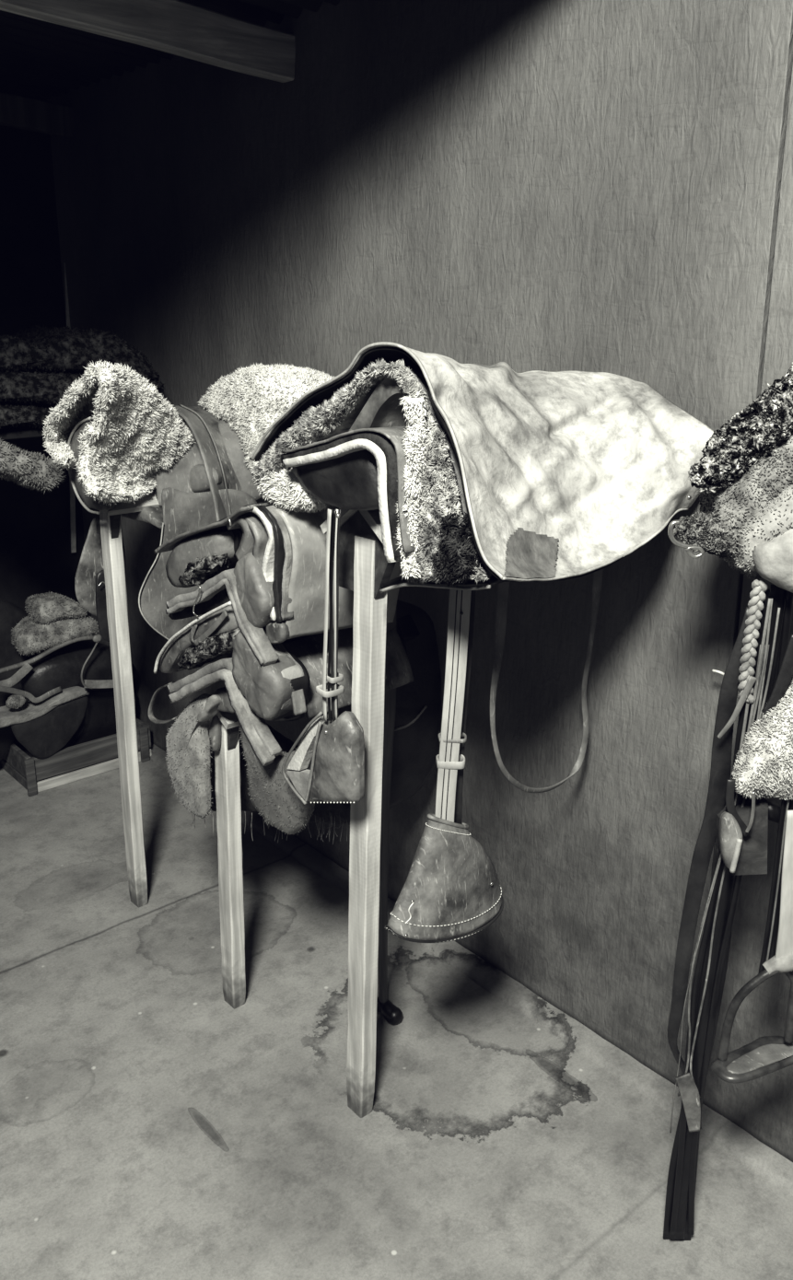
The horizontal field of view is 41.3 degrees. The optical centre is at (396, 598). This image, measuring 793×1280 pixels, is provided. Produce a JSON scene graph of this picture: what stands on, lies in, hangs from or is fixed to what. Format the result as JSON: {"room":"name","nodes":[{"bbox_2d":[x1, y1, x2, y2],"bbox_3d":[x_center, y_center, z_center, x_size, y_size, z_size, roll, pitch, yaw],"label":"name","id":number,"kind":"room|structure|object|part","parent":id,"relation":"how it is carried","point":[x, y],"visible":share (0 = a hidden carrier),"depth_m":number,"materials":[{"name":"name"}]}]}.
{"room":"farm building","nodes":[
{"label":"farm building","id":0,"kind":"room"},
{"bbox_2d":[0,90,93,640],"bbox_3d":[-3.091,-0.504,2.270,5.300,2.900,0.100,-13,21,-38],"label":"wall","id":1,"kind":"structure","parent":0,"point":[36,556],"depth_m":3.68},
{"bbox_2d":[64,263,76,552],"bbox_3d":[-1.164,-0.887,3.757,0.127,1.470,0.008,-13,21,-38],"label":"trim","id":2,"kind":"structure","parent":1,"relation":"attached to","point":[72,493],"depth_m":3.88,"materials":[{"name":"white wood"}]},
{"bbox_2d":[0,0,339,100],"bbox_3d":[-1.365,-1.347,2.002,2.900,0.270,2.930,-13,21,-38],"label":"ceiling","id":3,"kind":"structure","parent":0,"point":[40,59],"depth_m":2.92,"materials":[{"name":"black"}]},
{"bbox_2d":[0,759,792,1279],"bbox_3d":[-1.160,1.548,0.584,5.400,0.100,6.700,-13,21,-38],"label":"floor","id":4,"kind":"structure","parent":0,"point":[153,1126],"depth_m":2.15,"materials":[{"name":"concrete"}]},
{"bbox_2d":[0,598,46,759],"bbox_3d":[-1.386,0.231,3.543,0.426,0.649,0.234,-13,21,-38],"label":"bundle","id":5,"kind":"object","parent":4,"relation":"on","point":[11,614],"visible":0.39,"depth_m":3.48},
{"bbox_2d":[0,717,151,796],"bbox_3d":[-1.173,0.510,3.748,0.455,0.128,0.412,-13,21,-38],"label":"wooden crate","id":6,"kind":"object","parent":4,"relation":"on","point":[73,763],"visible":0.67,"depth_m":3.58,"materials":[{"name":"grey wood"}]},
{"bbox_3d":[-1.205,0.591,3.469,0.030,0.128,0.012,-13,21,-38],"label":"corner post","id":7,"kind":"part","parent":6,"relation":"part of","materials":[{"name":"grey wood"}]},
{"bbox_2d":[0,634,136,758],"bbox_3d":[-1.173,0.354,3.605,0.574,0.495,0.301,-13,21,-38],"label":"saddle","id":8,"kind":"object","parent":6,"relation":"in","point":[59,714],"visible":0.8,"depth_m":3.49,"materials":[{"name":"leather"}]},
{"bbox_2d":[5,694,25,709],"bbox_3d":[-1.223,0.331,3.378,0.066,0.051,0.038,-13,21,-38],"label":"ball","id":9,"kind":"object","parent":8,"relation":"on","point":[15,701],"visible":1,"depth_m":3.37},
{"bbox_2d":[11,615,99,656],"bbox_3d":[-1.147,0.101,3.512,0.296,0.124,0.179,-13,21,-38],"label":"pad","id":10,"kind":"object","parent":8,"relation":"on","point":[28,637],"visible":0.78,"depth_m":3.44,"materials":[{"name":"grey fur"}]},
{"bbox_2d":[24,591,87,625],"bbox_3d":[-1.133,0.025,3.498,0.195,0.088,0.185,-13,21,-38],"label":"pad","id":11,"kind":"object","parent":10,"relation":"on","point":[49,607],"visible":0.99,"depth_m":3.44,"materials":[{"name":"grey fur"}]},
{"bbox_3d":[-1.125,0.242,3.646,0.406,0.171,0.257,-13,21,-38],"label":"seat","id":12,"kind":"part","parent":8,"relation":"part of","materials":[{"name":"leather"}]},
{"bbox_2d":[80,634,113,689],"bbox_3d":[-0.988,0.216,3.520,0.155,0.204,0.016,-13,21,-38],"label":"iron","id":13,"kind":"object","parent":8,"relation":"on","point":[91,684],"visible":0.86,"depth_m":3.50,"materials":[{"name":"grey metal"}]},
{"bbox_3d":[-0.893,0.517,3.724,0.030,0.128,0.012,-13,21,-38],"label":"corner post","id":14,"kind":"part","parent":6,"relation":"part of","materials":[{"name":"grey wood"}]},
{"bbox_2d":[83,488,162,907],"bbox_3d":[-0.518,0.237,2.858,0.547,1.149,0.138,-13,21,-38],"label":"wooden post","id":15,"kind":"object","parent":4,"relation":"on","point":[109,524],"visible":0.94,"depth_m":2.68,"materials":[{"name":"grey wood"}]},
{"bbox_3d":[-0.704,-0.203,2.569,0.018,0.104,0.108,-13,21,-38],"label":"plate","id":16,"kind":"part","parent":15,"relation":"part of","materials":[{"name":"grey metal"}]},
{"bbox_3d":[-0.701,0.305,2.719,0.037,1.096,0.056,-13,21,-38],"label":"post","id":17,"kind":"part","parent":15,"relation":"part of","materials":[{"name":"grey wood"}]},
{"bbox_2d":[67,395,262,641],"bbox_3d":[-0.593,-0.201,2.710,0.474,0.727,0.437,-13,21,-38],"label":"saddle","id":18,"kind":"object","parent":15,"relation":"on","point":[183,493],"visible":0.48,"depth_m":2.56,"materials":[{"name":"grey leather"}]},
{"bbox_2d":[41,359,195,505],"bbox_3d":[-0.678,-0.409,2.515,0.344,0.352,0.608,4,17,12],"label":"sheepskin","id":19,"kind":"object","parent":18,"relation":"on","point":[135,433],"visible":0.94,"depth_m":2.39,"materials":[{"name":"white fur"}]},
{"bbox_3d":[-0.615,-0.220,2.588,0.056,0.063,0.238,-13,21,-38],"label":"under panel","id":20,"kind":"part","parent":18,"relation":"part of","materials":[{"name":"leather"}]},
{"bbox_3d":[-0.545,-0.302,2.682,0.063,0.111,0.364,-13,21,-38],"label":"panel","id":21,"kind":"part","parent":18,"relation":"part of","materials":[{"name":"grey leather"}]},
{"bbox_3d":[-0.515,-0.365,2.696,0.312,0.246,0.308,-13,21,-38],"label":"seat","id":22,"kind":"part","parent":18,"relation":"part of","materials":[{"name":"grey leather"}]},
{"bbox_2d":[172,404,256,521],"bbox_3d":[-0.467,-0.314,2.678,0.185,0.353,0.349,-13,21,-38],"label":"surcingle","id":23,"kind":"object","parent":18,"relation":"on","point":[203,425],"visible":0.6,"depth_m":2.58,"materials":[{"name":"grey leather"}]},
{"bbox_2d":[197,362,335,472],"bbox_3d":[-0.308,-0.451,2.660,0.215,0.294,0.540,-13,21,-38],"label":"sheepskin","id":24,"kind":"object","parent":18,"relation":"on","point":[251,399],"visible":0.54,"depth_m":2.56,"materials":[{"name":"white fur"}]},
{"bbox_2d":[213,710,245,1009],"bbox_3d":[-0.174,0.534,2.503,0.573,0.777,0.135,-13,21,-38],"label":"wooden post","id":25,"kind":"object","parent":4,"relation":"on","point":[227,758],"visible":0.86,"depth_m":2.34,"materials":[{"name":"beige wood"}]},
{"bbox_2d":[213,686,234,712],"bbox_3d":[-0.311,0.199,2.153,0.113,0.066,0.096,-13,21,-38],"label":"scrap","id":26,"kind":"object","parent":25,"relation":"on","point":[225,705],"visible":0.28,"depth_m":2.12,"materials":[{"name":"grey leather"}]},
{"bbox_3d":[-0.370,0.271,2.257,0.018,0.094,0.108,-13,21,-38],"label":"plate","id":27,"kind":"part","parent":25,"relation":"part of","materials":[{"name":"black metal"}]},
{"bbox_2d":[165,693,350,844],"bbox_3d":[-0.325,0.391,2.271,0.227,0.438,0.654,-13,21,-38],"label":"fleece","id":28,"kind":"object","parent":25,"relation":"hanging from","point":[192,744],"visible":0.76,"depth_m":2.21,"materials":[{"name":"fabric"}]},
{"bbox_2d":[147,681,178,723],"bbox_3d":[-0.523,0.231,2.346,0.020,0.120,0.128,-13,21,-38],"label":"loop","id":29,"kind":"object","parent":28,"relation":"attached to","point":[151,716],"visible":0.95,"depth_m":2.37,"materials":[{"name":"grey leather"}]},
{"bbox_2d":[197,694,221,721],"bbox_3d":[-0.381,0.224,2.152,0.037,0.079,0.073,-13,21,-38],"label":"knot","id":30,"kind":"object","parent":28,"relation":"on","point":[210,710],"visible":0.96,"depth_m":2.13,"materials":[{"name":"grey leather"}]},
{"bbox_2d":[166,657,281,766],"bbox_3d":[-0.357,0.188,2.086,0.041,0.170,0.401,-13,21,-38],"label":"pad","id":31,"kind":"object","parent":28,"relation":"on","point":[263,744],"visible":0.93,"depth_m":2.00,"materials":[{"name":"grey fabric"}]},
{"bbox_2d":[153,599,419,721],"bbox_3d":[-0.199,0.079,2.208,0.485,0.290,0.489,-13,21,-38],"label":"saddle","id":32,"kind":"object","parent":25,"relation":"on","point":[285,690],"visible":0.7,"depth_m":2.03,"materials":[{"name":"leather"}]},
{"bbox_3d":[-0.301,0.061,2.217,0.312,0.228,0.335,-13,21,-38],"label":"panel","id":33,"kind":"part","parent":32,"relation":"part of","materials":[{"name":"leather"}]},
{"bbox_2d":[165,568,279,665],"bbox_3d":[-0.256,-0.016,2.128,0.315,0.172,0.428,-13,21,-38],"label":"pad","id":34,"kind":"object","parent":32,"relation":"on","point":[220,589],"visible":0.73,"depth_m":1.96,"materials":[{"name":"grey fabric"}]},
{"bbox_2d":[192,582,200,616],"bbox_3d":[-0.384,0.003,2.023,0.003,0.068,0.034,-13,21,-38],"label":"wire hook","id":35,"kind":"object","parent":34,"relation":"hanging from","point":[196,615],"visible":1,"depth_m":2.02,"materials":[{"name":"metal"}]},
{"bbox_2d":[153,501,401,644],"bbox_3d":[-0.179,-0.085,2.139,0.483,0.308,0.446,-13,21,-38],"label":"saddle","id":36,"kind":"object","parent":34,"relation":"on","point":[277,556],"visible":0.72,"depth_m":1.90,"materials":[{"name":"grey leather"}]},
{"bbox_3d":[-0.294,-0.100,2.169,0.313,0.150,0.235,-13,21,-38],"label":"panel","id":37,"kind":"part","parent":36,"relation":"part of","materials":[{"name":"grey leather"}]},
{"bbox_3d":[-0.131,-0.184,2.116,0.402,0.095,0.256,-13,21,-38],"label":"seat","id":38,"kind":"part","parent":36,"relation":"part of","materials":[{"name":"leather"}]},
{"bbox_3d":[-0.245,-0.016,1.933,0.077,0.142,0.111,-13,21,-38],"label":"panel","id":39,"kind":"part","parent":36,"relation":"part of","materials":[{"name":"grey leather"}]},
{"bbox_2d":[316,506,338,520],"bbox_3d":[-0.142,-0.153,1.952,0.103,0.086,0.158,-13,21,-38],"label":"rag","id":40,"kind":"object","parent":36,"relation":"on","point":[323,514],"visible":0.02,"depth_m":1.88,"materials":[{"name":"fabric"}]},
{"bbox_2d":[337,600,442,825],"bbox_3d":[-0.010,0.216,2.336,0.303,0.554,0.043,-13,21,-38],"label":"saddle fender","id":41,"kind":"object","parent":36,"relation":"hanging from","point":[418,709],"visible":0.34,"depth_m":2.38,"materials":[{"name":"leather"}]},
{"bbox_3d":[-0.242,0.141,1.968,0.078,0.161,0.153,-13,21,-38],"label":"panel","id":42,"kind":"part","parent":32,"relation":"part of","materials":[{"name":"grey leather"}]},
{"bbox_3d":[-0.142,0.057,2.255,0.331,0.088,0.214,-13,21,-38],"label":"seat","id":43,"kind":"part","parent":32,"relation":"part of","materials":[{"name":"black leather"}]},
{"bbox_2d":[320,507,395,1117],"bbox_3d":[0.143,0.394,2.086,0.558,1.279,0.195,-13,21,-38],"label":"wooden post","id":44,"kind":"object","parent":4,"relation":"on","point":[363,566],"visible":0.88,"depth_m":1.90,"materials":[{"name":"beige wood"}]},
{"bbox_2d":[280,426,415,562],"bbox_3d":[0.039,-0.183,1.766,0.356,0.248,0.329,-13,21,-38],"label":"saddle","id":45,"kind":"object","parent":44,"relation":"on","point":[361,469],"visible":0.39,"depth_m":1.62,"materials":[{"name":"leather"}]},
{"bbox_2d":[281,508,364,804],"bbox_3d":[-0.131,0.112,1.809,0.060,0.563,0.206,-13,21,-38],"label":"stirrup","id":46,"kind":"object","parent":45,"relation":"hanging from","point":[327,765],"visible":1,"depth_m":1.79,"materials":[{"name":"leather"}]},
{"bbox_3d":[-0.159,0.257,1.883,0.020,0.139,0.110,-13,21,-38],"label":"stirrup frame","id":47,"kind":"part","parent":46,"relation":"part of","materials":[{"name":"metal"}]},
{"bbox_2d":[307,710,364,802],"bbox_3d":[-0.109,0.285,1.841,0.049,0.213,0.153,-13,21,-38],"label":"hood","id":48,"kind":"object","parent":46,"relation":"attached to","point":[335,745],"depth_m":1.80,"materials":[{"name":"leather"}]},
{"bbox_3d":[0.005,-0.224,1.786,0.312,0.106,0.239,-13,21,-38],"label":"panel","id":49,"kind":"part","parent":45,"relation":"part of","materials":[{"name":"leather"}]},
{"bbox_2d":[250,358,491,587],"bbox_3d":[0.079,-0.250,1.797,0.473,0.339,0.607,-13,21,-38],"label":"pad","id":50,"kind":"object","parent":45,"relation":"on","point":[446,551],"visible":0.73,"depth_m":1.54,"materials":[{"name":"white fur"}]},
{"bbox_2d":[348,377,407,431],"bbox_3d":[0.097,-0.288,1.799,0.411,0.218,0.276,-13,21,-38],"label":"saddle","id":51,"kind":"object","parent":50,"relation":"on","point":[382,409],"visible":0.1,"depth_m":1.63,"materials":[{"name":"leather"}]},
{"bbox_2d":[489,569,603,792],"bbox_3d":[0.283,0.109,1.978,0.297,0.573,0.013,-13,21,-38],"label":"strap","id":52,"kind":"object","parent":50,"relation":"hanging from","point":[502,595],"visible":0.84,"depth_m":2.00,"materials":[{"name":"grey leather"}]},
{"bbox_2d":[379,574,504,593],"bbox_3d":[0.134,-0.030,1.680,0.222,0.093,0.255,-13,21,-38],"label":"flap","id":53,"kind":"object","parent":45,"relation":"attached to","point":[397,582],"visible":0.32,"depth_m":1.59,"materials":[{"name":"black leather"}]},
{"bbox_2d":[384,585,503,942],"bbox_3d":[0.087,0.262,1.794,0.285,0.693,0.110,-13,21,-38],"label":"stirrup","id":54,"kind":"object","parent":45,"relation":"hanging from","point":[451,890],"visible":1,"depth_m":1.80,"materials":[{"name":"leather"}]},
{"bbox_2d":[384,813,503,942],"bbox_3d":[0.088,0.478,1.858,0.281,0.241,0.106,-13,21,-38],"label":"hood","id":55,"kind":"object","parent":54,"relation":"attached to","point":[451,890],"depth_m":1.82,"materials":[{"name":"leather"}]},
{"bbox_3d":[-0.058,0.469,1.961,0.039,1.204,0.100,-13,21,-38],"label":"post","id":56,"kind":"part","parent":44,"relation":"part of","materials":[{"name":"beige wood"}]},
{"bbox_3d":[-0.049,-0.083,1.783,0.018,0.156,0.158,-13,21,-38],"label":"plate","id":57,"kind":"part","parent":44,"relation":"part of","materials":[{"name":"black metal"}]},
{"bbox_2d":[249,341,713,581],"bbox_3d":[0.156,-0.273,1.821,0.571,0.353,0.638,-13,21,-38],"label":"blanket","id":58,"kind":"object","parent":44,"relation":"on","point":[564,474],"visible":0.77,"depth_m":1.69,"materials":[{"name":"fabric"}]},
{"bbox_2d":[376,605,402,1024],"bbox_3d":[-0.036,0.473,2.292,0.084,1.013,0.117,-4,17,-14],"label":"support pole","id":59,"kind":"object","parent":4,"relation":"on","point":[393,1015],"visible":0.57,"depth_m":2.31,"materials":[{"name":"dark metal"},{"name":"black rubber"}]},
{"bbox_2d":[46,0,792,1162],"bbox_3d":[0.845,0.008,1.585,0.024,2.300,6.220,-13,21,-38],"label":"wall","id":60,"kind":"structure","parent":0,"point":[527,185],"depth_m":2.19,"materials":[{"name":"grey wood"}]},
{"bbox_2d":[0,424,44,440],"bbox_3d":[-1.063,-0.516,3.079,0.830,0.020,0.500,-13,21,-38],"label":"trim","id":61,"kind":"structure","parent":60,"relation":"attached to","point":[17,432],"depth_m":2.82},
{"bbox_2d":[0,401,55,430],"bbox_3d":[-1.045,-0.530,2.976,0.624,0.117,0.455,-13,21,-38],"label":"folded blanket","id":62,"kind":"object","parent":61,"relation":"on","point":[29,415],"visible":0.29,"depth_m":2.77,"materials":[{"name":"fabric"}]},
{"bbox_2d":[0,370,164,406],"bbox_3d":[-1.027,-0.602,2.971,0.668,0.141,0.461,-13,21,-38],"label":"folded blanket","id":63,"kind":"object","parent":62,"relation":"on","point":[34,388],"visible":0.31,"depth_m":2.77,"materials":[{"name":"fabric"}]},
{"bbox_2d":[0,324,160,380],"bbox_3d":[-1.024,-0.681,2.951,0.634,0.165,0.452,-13,21,-38],"label":"folded blanket","id":64,"kind":"object","parent":63,"relation":"on","point":[36,347],"visible":0.83,"depth_m":2.83,"materials":[{"name":"fabric"}]},
{"bbox_2d":[0,438,66,494],"bbox_3d":[-1.040,-0.359,2.751,0.288,0.172,0.275,-13,21,-38],"label":"sheepskin","id":65,"kind":"object","parent":60,"relation":"hanging from","point":[31,470],"visible":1,"depth_m":2.70,"materials":[{"name":"grey fur"}]},
{"bbox_2d":[0,92,73,138],"bbox_3d":[-2.066,-1.431,2.607,2.624,0.312,0.053,-13,21,-38],"label":"beam","id":66,"kind":"structure","parent":60,"relation":"attached to","point":[16,111],"depth_m":3.35,"materials":[{"name":"black wood"}]},
{"bbox_2d":[0,0,295,82],"bbox_3d":[-1.256,-1.170,1.691,2.624,0.322,0.054,-13,21,-38],"label":"beam","id":67,"kind":"structure","parent":60,"relation":"attached to","point":[181,29],"depth_m":2.33,"materials":[{"name":"grey wood"}]},
{"bbox_2d":[149,742,792,1197],"bbox_3d":[0.488,1.003,2.242,0.062,0.022,5.220,-13,21,-38],"label":"baseboard","id":68,"kind":"structure","parent":60,"relation":"attached to","point":[745,1148],"depth_m":2.34,"materials":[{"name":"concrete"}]},
{"bbox_2d":[711,669,724,675],"bbox_3d":[0.586,0.160,1.883,0.052,0.078,0.023,-13,21,-38],"label":"wall hook","id":69,"kind":"object","parent":60,"relation":"attached to","point":[713,670],"visible":0.23,"depth_m":1.85,"materials":[{"name":"metal"}]},
{"bbox_3d":[0.658,-0.050,1.610,0.225,0.187,0.050,-13,21,-38],"label":"wall bracket","id":70,"kind":"object","parent":60,"relation":"attached to","visible":0},
{"bbox_2d":[722,553,761,579],"bbox_3d":[0.513,-0.070,1.552,0.064,0.087,0.120,0,16,0],"label":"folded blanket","id":71,"kind":"object","parent":70,"relation":"on","point":[729,559],"visible":0.16,"depth_m":1.53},
{"bbox_2d":[698,430,792,558],"bbox_3d":[0.536,-0.170,1.533,0.168,0.216,0.156,-1,16,-3],"label":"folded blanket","id":72,"kind":"object","parent":70,"relation":"on","point":[762,482],"visible":0.39,"depth_m":1.47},
{"bbox_2d":[673,511,734,558],"bbox_3d":[0.456,-0.095,1.535,0.110,0.074,0.075,1,16,5],"label":"fleece girth","id":73,"kind":"object","parent":72,"relation":"on","point":[701,529],"visible":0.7,"depth_m":1.52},
{"bbox_2d":[667,519,703,558],"bbox_3d":[0.412,-0.085,1.495,0.053,0.055,0.008,0,16,0],"label":"metal clip","id":74,"kind":"object","parent":73,"relation":"attached to","point":[672,523],"visible":1,"depth_m":1.50,"materials":[{"name":"silver metal"}]},
{"bbox_2d":[686,361,792,493],"bbox_3d":[0.510,-0.240,1.468,0.195,0.191,0.089,1,16,5],"label":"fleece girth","id":75,"kind":"object","parent":72,"relation":"on","point":[750,434],"visible":0.99,"depth_m":1.45,"materials":[{"name":"fabric"}]},
{"bbox_2d":[732,480,792,575],"bbox_3d":[0.546,-0.116,1.510,0.134,0.154,0.158,1,16,2],"label":"folded blanket","id":76,"kind":"object","parent":70,"relation":"on","point":[774,519],"visible":0.49,"depth_m":1.46,"materials":[{"name":"fabric"}]},
{"bbox_2d":[752,528,792,593],"bbox_3d":[0.553,-0.075,1.488,0.111,0.144,0.149,0,16,1],"label":"folded blanket","id":77,"kind":"object","parent":70,"relation":"hanging from","point":[773,560],"visible":0.56,"depth_m":1.44,"materials":[{"name":"fabric"}]},
{"bbox_2d":[663,588,769,1238],"bbox_3d":[0.508,0.553,1.679,0.082,1.182,0.009,0,16,1],"label":"leather strap","id":78,"kind":"object","parent":77,"relation":"hanging from","point":[674,1154],"visible":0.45,"depth_m":1.80,"materials":[{"name":"black leather"}]},
{"bbox_2d":[667,606,748,1128],"bbox_3d":[0.481,0.455,1.647,0.073,0.921,0.014,1,16,3],"label":"leather strap","id":79,"kind":"object","parent":78,"relation":"hanging from","point":[721,748],"visible":0.77,"depth_m":1.62,"materials":[{"name":"black leather"}]},
{"bbox_2d":[669,589,769,1238],"bbox_3d":[0.503,0.548,1.663,0.060,1.170,0.007,0,16,0],"label":"leather strap","id":80,"kind":"object","parent":77,"relation":"hanging from","point":[711,909],"visible":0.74,"depth_m":1.68,"materials":[{"name":"black leather"}]},
{"bbox_2d":[669,644,760,1132],"bbox_3d":[0.491,0.479,1.635,0.070,0.859,0.002,0,16,0],"label":"reins","id":81,"kind":"object","parent":80,"relation":"hanging from","point":[760,645],"visible":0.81,"depth_m":1.66,"materials":[{"name":"grey leather"}]},
{"bbox_2d":[674,1072,700,1132],"bbox_3d":[0.476,0.824,1.718,0.048,0.115,0.004,0,16,0],"label":"strap keeper","id":82,"kind":"object","parent":81,"relation":"attached to","point":[689,1092],"visible":1,"depth_m":1.72,"materials":[{"name":"leather"}]},
{"bbox_2d":[677,644,765,1096],"bbox_3d":[0.498,0.444,1.627,0.068,0.786,0.002,0,16,0],"label":"reins","id":83,"kind":"object","parent":80,"relation":"hanging from","point":[709,894],"visible":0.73,"depth_m":1.67,"materials":[{"name":"leather"}]},
{"bbox_2d":[689,644,768,1097],"bbox_3d":[0.508,0.446,1.627,0.059,0.790,0.002,0,16,0],"label":"reins","id":84,"kind":"object","parent":80,"relation":"hanging from","point":[762,683],"visible":0.71,"depth_m":1.65,"materials":[{"name":"leather"}]},
{"bbox_2d":[670,583,786,1239],"bbox_3d":[0.518,0.548,1.669,0.082,1.184,0.012,0,16,0],"label":"leather strap","id":85,"kind":"object","parent":77,"relation":"hanging from","point":[777,594],"visible":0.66,"depth_m":1.67,"materials":[{"name":"black leather"}]},
{"bbox_2d":[731,676,792,800],"bbox_3d":[0.563,0.194,1.532,0.144,0.218,0.086,-2,16,-7],"label":"pad","id":86,"kind":"object","parent":85,"relation":"hanging from","point":[763,766],"visible":0.96,"depth_m":1.52,"materials":[{"name":"fur"}]},
{"bbox_2d":[714,779,779,875],"bbox_3d":[0.530,0.339,1.585,0.099,0.168,0.084,0,16,0],"label":"stirrup","id":87,"kind":"object","parent":86,"relation":"hanging from","point":[741,832],"visible":1,"depth_m":1.57,"materials":[{"name":"leather"}]},
{"bbox_2d":[758,799,787,973],"bbox_3d":[0.577,0.398,1.594,0.019,0.407,0.004,0,16,0],"label":"strap","id":88,"kind":"object","parent":86,"relation":"hanging from","point":[784,802],"visible":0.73,"depth_m":1.60,"materials":[{"name":"black leather"}]},
{"bbox_2d":[710,969,792,1083],"bbox_3d":[0.574,0.639,1.634,0.180,0.188,0.065,-7,18,-23],"label":"stirrup","id":89,"kind":"object","parent":88,"relation":"hanging from","point":[764,1055],"visible":0.95,"depth_m":1.63,"materials":[{"name":"grey metal"}]},
{"bbox_2d":[762,954,792,974],"bbox_3d":[0.591,0.554,1.604,0.064,0.046,0.030,1,16,2],"label":"wrap","id":90,"kind":"object","parent":89,"relation":"attached to","point":[784,963],"visible":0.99,"depth_m":1.59,"materials":[{"name":"white fabric"}]},
{"bbox_2d":[761,634,792,713],"bbox_3d":[0.554,0.111,1.511,0.049,0.125,0.004,0,16,0],"label":"leather strap","id":91,"kind":"object","parent":86,"relation":"attached to","point":[785,672],"visible":1,"depth_m":1.51,"materials":[{"name":"black leather"}]},
{"bbox_2d":[764,798,790,969],"bbox_3d":[0.578,0.395,1.585,0.010,0.405,0.004,0,16,0],"label":"strap","id":92,"kind":"object","parent":86,"relation":"hanging from","point":[787,802],"visible":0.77,"depth_m":1.59,"materials":[{"name":"grey leather"}]},
{"bbox_2d":[768,798,792,977],"bbox_3d":[0.592,0.400,1.606,0.017,0.410,0.004,0,16,0],"label":"strap","id":93,"kind":"object","parent":86,"relation":"hanging from","point":[772,953],"visible":0.19,"depth_m":1.63,"materials":[{"name":"black leather"}]},
{"bbox_2d":[774,809,792,958],"bbox_3d":[0.588,0.437,1.568,0.038,0.268,0.005,0,16,0],"label":"strap","id":94,"kind":"object","parent":86,"relation":"hanging from","point":[785,935],"visible":1,"depth_m":1.57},
{"bbox_2d":[679,609,784,1240],"bbox_3d":[0.533,0.554,1.683,0.077,1.196,0.011,1,16,2],"label":"leather strap","id":95,"kind":"object","parent":77,"relation":"hanging from","point":[687,1237],"visible":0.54,"depth_m":1.71,"materials":[{"name":"black leather"}]},
{"bbox_2d":[687,590,792,1234],"bbox_3d":[0.532,0.545,1.664,0.072,1.164,0.007,0,16,1],"label":"leather strap","id":96,"kind":"object","parent":77,"relation":"hanging from","point":[788,603],"visible":0.7,"depth_m":1.69,"materials":[{"name":"black leather"}]},
{"bbox_2d":[737,578,767,703],"bbox_3d":[0.509,0.062,1.507,0.028,0.187,0.018,0,16,0],"label":"rope","id":97,"kind":"object","parent":77,"relation":"hanging from","point":[757,595],"visible":1,"depth_m":1.50,"materials":[{"name":"fabric"}]},
{"bbox_2d":[716,675,756,738],"bbox_3d":[0.493,0.158,1.525,0.049,0.098,0.003,0,16,0],"label":"leather strap","id":98,"kind":"object","parent":97,"relation":"attached to","point":[751,680],"visible":1,"depth_m":1.52,"materials":[{"name":"grey leather"}]},
{"bbox_2d":[737,598,771,759],"bbox_3d":[0.518,0.131,1.527,0.027,0.273,0.002,0,16,0],"label":"reins","id":99,"kind":"object","parent":97,"relation":"hanging from","point":[769,599],"visible":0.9,"depth_m":1.53,"materials":[{"name":"grey leather"}]},
{"bbox_2d":[751,598,779,726],"bbox_3d":[0.530,0.132,1.532,0.033,0.274,0.002,0,16,0],"label":"reins","id":100,"kind":"object","parent":97,"relation":"hanging from","point":[778,609],"visible":0.75,"depth_m":1.52,"materials":[{"name":"grey leather"}]}
]}

